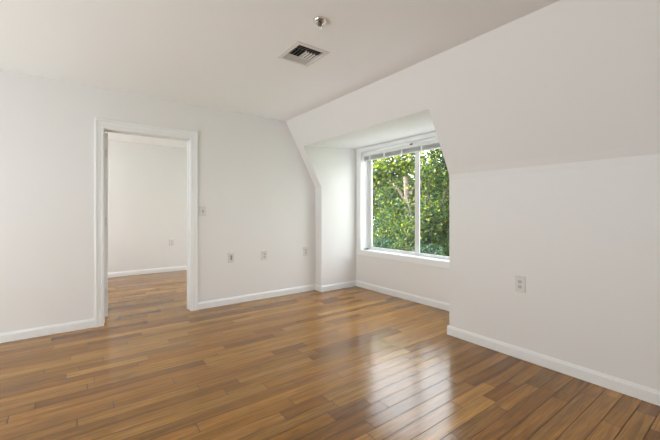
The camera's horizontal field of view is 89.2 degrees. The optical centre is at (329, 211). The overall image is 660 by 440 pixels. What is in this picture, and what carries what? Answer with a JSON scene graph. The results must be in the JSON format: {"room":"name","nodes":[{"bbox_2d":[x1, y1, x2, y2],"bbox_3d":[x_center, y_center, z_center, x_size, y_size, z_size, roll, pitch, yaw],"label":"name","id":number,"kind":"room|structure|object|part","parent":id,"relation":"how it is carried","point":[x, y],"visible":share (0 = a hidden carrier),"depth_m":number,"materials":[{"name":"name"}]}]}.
{"room":"empty attic room","nodes":[
{"label":"empty attic room","id":0,"kind":"room"},
{"bbox_2d":[108,140,186,272],"bbox_3d":[-3.625,-0.071,6.226,5.040,2.490,0.120,0,0,-37],"label":"wall","id":1,"kind":"structure","parent":0,"point":[147,183],"depth_m":6.29,"materials":[{"name":"paint"}]},
{"bbox_2d":[108,266,186,277],"bbox_3d":[-3.584,1.129,6.172,4.800,0.086,0.015,0,0,-37],"label":"baseboard","id":2,"kind":"structure","parent":1,"relation":"attached to","point":[177,268],"depth_m":6.27,"materials":[{"name":"paint"}]},
{"bbox_2d":[169,239,173,244],"bbox_3d":[-3.094,0.602,6.539,0.080,0.126,0.010,0,0,-37],"label":"wall outlet","id":3,"kind":"object","parent":1,"relation":"attached to","point":[171,241],"visible":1,"depth_m":6.53,"materials":[{"name":"plastic"}]},
{"bbox_2d":[0,69,314,332],"bbox_3d":[-2.509,-0.071,3.405,5.629,2.490,0.160,0,0,-37],"label":"wall","id":4,"kind":"structure","parent":0,"point":[256,188],"depth_m":3.38,"materials":[{"name":"paint"}]},
{"bbox_2d":[0,318,94,342],"bbox_3d":[-3.510,1.129,2.554,2.808,0.086,0.015,0,0,-37],"label":"baseboard","id":5,"kind":"structure","parent":4,"relation":"attached to","point":[90,323],"depth_m":3.16,"materials":[{"name":"paint"}]},
{"bbox_2d":[95,117,197,326],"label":"door frame","id":6,"kind":"structure","parent":4,"relation":"in","point":[102,125],"depth_m":3.62,"materials":[{"name":"paint"}]},
{"bbox_3d":[-2.658,0.146,3.934,0.035,1.984,0.810,0,0,-37],"label":"panel","id":7,"kind":"part","parent":6,"relation":"part of","materials":[{"name":"paint"}]},
{"bbox_2d":[200,206,205,215],"bbox_3d":[-1.526,-0.004,4.023,0.076,0.120,0.019,0,0,-37],"label":"light switch","id":8,"kind":"object","parent":4,"relation":"attached to","point":[202,208],"visible":1,"depth_m":4.02,"materials":[{"name":"plastic"}]},
{"bbox_2d":[228,252,233,262],"bbox_3d":[-1.249,0.584,4.234,0.080,0.126,0.011,0,0,-37],"label":"jack plate","id":9,"kind":"object","parent":4,"relation":"attached to","point":[230,255],"visible":1,"depth_m":4.23,"materials":[{"name":"plastic"}]},
{"bbox_2d":[198,284,314,309],"bbox_3d":[-0.896,1.129,4.494,1.700,0.086,0.015,0,0,-37],"label":"baseboard","id":10,"kind":"structure","parent":4,"relation":"attached to","point":[256,296],"depth_m":4.40,"materials":[{"name":"paint"}]},
{"bbox_2d":[262,250,266,259],"bbox_3d":[-0.883,0.592,4.507,0.080,0.126,0.010,0,0,-37],"label":"wall outlet","id":11,"kind":"object","parent":4,"relation":"attached to","point":[264,253],"visible":1,"depth_m":4.50,"materials":[{"name":"plastic"}]},
{"bbox_2d":[303,247,307,255],"bbox_3d":[-0.355,0.586,4.898,0.080,0.126,0.010,0,0,-37],"label":"wall outlet","id":12,"kind":"object","parent":4,"relation":"attached to","point":[305,249],"visible":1,"depth_m":4.89,"materials":[{"name":"plastic"}]},
{"bbox_2d":[0,0,559,147],"bbox_3d":[-1.330,-1.346,2.220,6.210,0.160,9.350,0,0,-37],"label":"ceiling","id":13,"kind":"structure","parent":0,"point":[217,54],"depth_m":2.48,"materials":[{"name":"paint"}]},
{"bbox_2d":[277,41,329,66],"bbox_3d":[-0.219,-1.342,2.704,0.300,0.167,0.326,0,0,-37],"label":"ceiling vent","id":14,"kind":"object","parent":13,"relation":"in","point":[300,53],"visible":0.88,"depth_m":2.75,"materials":[{"name":"metal"}]},
{"bbox_2d":[313,16,326,28],"bbox_3d":[-0.066,-1.240,2.217,0.092,0.052,0.092,0,0,-37],"label":"sprinkler","id":15,"kind":"object","parent":13,"relation":"attached to","point":[320,21],"visible":1,"depth_m":2.20,"materials":[{"name":"silver metal"}]},
{"bbox_2d":[286,119,355,285],"bbox_3d":[-0.036,-0.146,5.042,1.339,2.640,0.160,0,0,-37],"label":"wall","id":16,"kind":"structure","parent":0,"point":[332,171],"depth_m":5.00,"materials":[{"name":"paint"}]},
{"bbox_2d":[315,284,321,291],"bbox_3d":[-0.171,1.129,4.932,0.015,0.086,0.175,0,0,-37],"label":"baseboard","id":17,"kind":"structure","parent":16,"relation":"attached to","point":[317,287],"depth_m":4.92,"materials":[{"name":"paint"}]},
{"bbox_2d":[322,280,355,291],"bbox_3d":[0.150,1.129,5.071,0.666,0.086,0.015,0,0,-37],"label":"baseboard","id":18,"kind":"structure","parent":16,"relation":"attached to","point":[330,287],"depth_m":5.04,"materials":[{"name":"paint"}]},
{"bbox_2d":[0,270,659,439],"bbox_3d":[-1.232,1.274,2.369,6.445,0.200,9.573,0,0,-37],"label":"floor","id":19,"kind":"structure","parent":0,"point":[355,362],"depth_m":2.32,"materials":[{"name":"brown wood"}]},
{"bbox_2d":[292,65,435,148],"bbox_3d":[0.640,-1.190,4.130,1.339,0.551,2.110,0,0,-37],"label":"ceiling","id":20,"kind":"structure","parent":0,"point":[393,107],"depth_m":3.68,"materials":[{"name":"paint"}]},
{"bbox_2d":[356,131,448,302],"bbox_3d":[1.109,0.072,4.478,0.169,2.206,2.110,0,0,-37],"label":"wall","id":21,"kind":"structure","parent":0,"point":[430,282],"depth_m":4.50,"materials":[{"name":"paint"}]},
{"bbox_2d":[356,280,448,310],"bbox_3d":[1.035,1.129,4.423,0.015,0.086,2.110,0,0,-37],"label":"baseboard","id":22,"kind":"structure","parent":21,"relation":"attached to","point":[422,300],"depth_m":4.44,"materials":[{"name":"paint"}]},
{"bbox_2d":[357,132,448,268],"bbox_3d":[1.112,-0.144,4.463,0.185,1.641,2.074,0,0,-37],"label":"window","id":23,"kind":"structure","parent":21,"relation":"in","point":[365,247],"depth_m":4.94,"materials":[{"name":"paint"}]},
{"bbox_3d":[0.906,-0.157,4.876,0.022,1.468,0.943,0,0,-37],"label":"sash","id":24,"kind":"part","parent":23,"relation":"part of","materials":[{"name":"plastic"}]},
{"bbox_2d":[363,139,440,209],"bbox_3d":[1.078,-0.460,4.431,0.056,0.868,1.878,0,0,-37],"label":"window blind","id":25,"kind":"object","parent":23,"relation":"attached to","point":[431,144],"visible":0.62,"depth_m":4.56,"materials":[{"name":"plastic"}]},
{"bbox_3d":[1.083,-0.778,4.435,0.028,0.012,1.866,0,0,-37],"label":"rail","id":26,"kind":"part","parent":25,"relation":"part of","materials":[{"name":"plastic"}]},
{"bbox_3d":[1.172,-0.160,4.507,0.035,1.518,1.912,0,0,-37],"label":"frame","id":27,"kind":"part","parent":23,"relation":"part of","materials":[{"name":"plastic"}]},
{"bbox_3d":[1.439,-0.157,4.126,0.016,1.468,0.921,0,0,-37],"label":"sash","id":28,"kind":"part","parent":23,"relation":"part of","materials":[{"name":"plastic"}]},
{"bbox_2d":[415,0,659,174],"bbox_3d":[2.185,-0.907,1.516,0.703,1.118,3.930,0,0,-37],"label":"ceiling","id":29,"kind":"structure","parent":0,"point":[563,81],"depth_m":2.25,"materials":[{"name":"paint"}]},
{"bbox_2d":[449,154,659,390],"bbox_3d":[2.384,0.383,1.664,0.206,1.582,3.930,0,0,-37],"label":"wall","id":30,"kind":"structure","parent":0,"point":[584,236],"depth_m":2.42,"materials":[{"name":"paint"}]},
{"bbox_2d":[515,276,525,292],"bbox_3d":[1.514,0.580,2.665,0.010,0.126,0.080,0,0,-37],"label":"wall outlet","id":31,"kind":"object","parent":30,"relation":"attached to","point":[520,282],"visible":1,"depth_m":2.66,"materials":[{"name":"plastic"}]},
{"bbox_2d":[447,325,659,405],"bbox_3d":[2.266,1.129,1.647,0.015,0.086,3.845,0,0,-37],"label":"baseboard","id":32,"kind":"structure","parent":30,"relation":"attached to","point":[644,393],"depth_m":2.41,"materials":[{"name":"paint"}]},
{"label":"outside","id":33,"kind":"structure","parent":0,"visible":0},
{"bbox_3d":[20.131,4.474,26.335,56.280,0.200,70.000,0,0,-37],"label":"ground","id":34,"kind":"structure","parent":33,"visible":0},
{"bbox_2d":[373,188,382,244],"bbox_3d":[2.084,1.072,21.463,2.985,6.814,3.044,0,0,-10],"label":"tree","id":35,"kind":"object","parent":34,"relation":"on","point":[375,188],"visible":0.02,"depth_m":21.15,"materials":[{"name":"green plant"}]},
{"bbox_2d":[375,197,386,241],"bbox_3d":[3.869,1.002,24.238,2.865,6.953,3.052,0,0,-3],"label":"tree","id":36,"kind":"object","parent":34,"relation":"on","point":[379,197],"visible":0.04,"depth_m":23.68,"materials":[{"name":"green plant"}]},
{"bbox_2d":[373,236,403,249],"bbox_3d":[1.302,2.542,8.449,1.277,3.867,1.347,0,0,-37],"label":"shrub","id":37,"kind":"object","parent":34,"relation":"on","point":[378,243],"visible":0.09,"depth_m":8.31,"materials":[{"name":"green plant"}]},
{"bbox_2d":[373,175,414,249],"bbox_3d":[3.870,1.201,18.956,2.766,6.554,3.012,0,0,-16],"label":"tree","id":38,"kind":"object","parent":34,"relation":"on","point":[410,175],"visible":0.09,"depth_m":18.67,"materials":[{"name":"green plant"}]},
{"bbox_2d":[373,150,432,227],"bbox_3d":[0.969,1.237,10.811,2.144,6.476,5.184,0,0,-30],"label":"tree","id":39,"kind":"object","parent":34,"relation":"on","point":[383,170],"visible":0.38,"depth_m":9.45,"materials":[{"name":"leaf"},{"name":"pale bark"}]},
{"bbox_2d":[373,155,448,254],"bbox_3d":[3.423,1.061,13.451,2.778,6.835,5.339,0,0,-42],"label":"maple tree","id":40,"kind":"object","parent":34,"relation":"on","point":[405,186],"visible":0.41,"depth_m":13.63,"materials":[{"name":"green plant"}]},
{"bbox_2d":[393,148,448,255],"bbox_3d":[3.594,1.100,9.995,2.136,6.749,4.164,0,0,-37],"label":"sunlit tree","id":41,"kind":"object","parent":34,"relation":"on","point":[430,230],"visible":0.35,"depth_m":10.10,"materials":[{"name":"green plant"}]},
{"bbox_2d":[401,238,442,254],"bbox_3d":[2.084,2.527,7.391,1.147,3.896,1.218,0,0,-2],"label":"shrub","id":42,"kind":"object","parent":34,"relation":"on","point":[422,250],"visible":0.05,"depth_m":7.36,"materials":[{"name":"green plant"}]},
{"bbox_2d":[421,185,448,255],"bbox_3d":[5.628,1.266,16.616,3.099,6.426,2.775,0,0,37],"label":"tree","id":43,"kind":"object","parent":34,"relation":"on","point":[434,185],"visible":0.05,"depth_m":16.34,"materials":[{"name":"green plant"}]}
]}

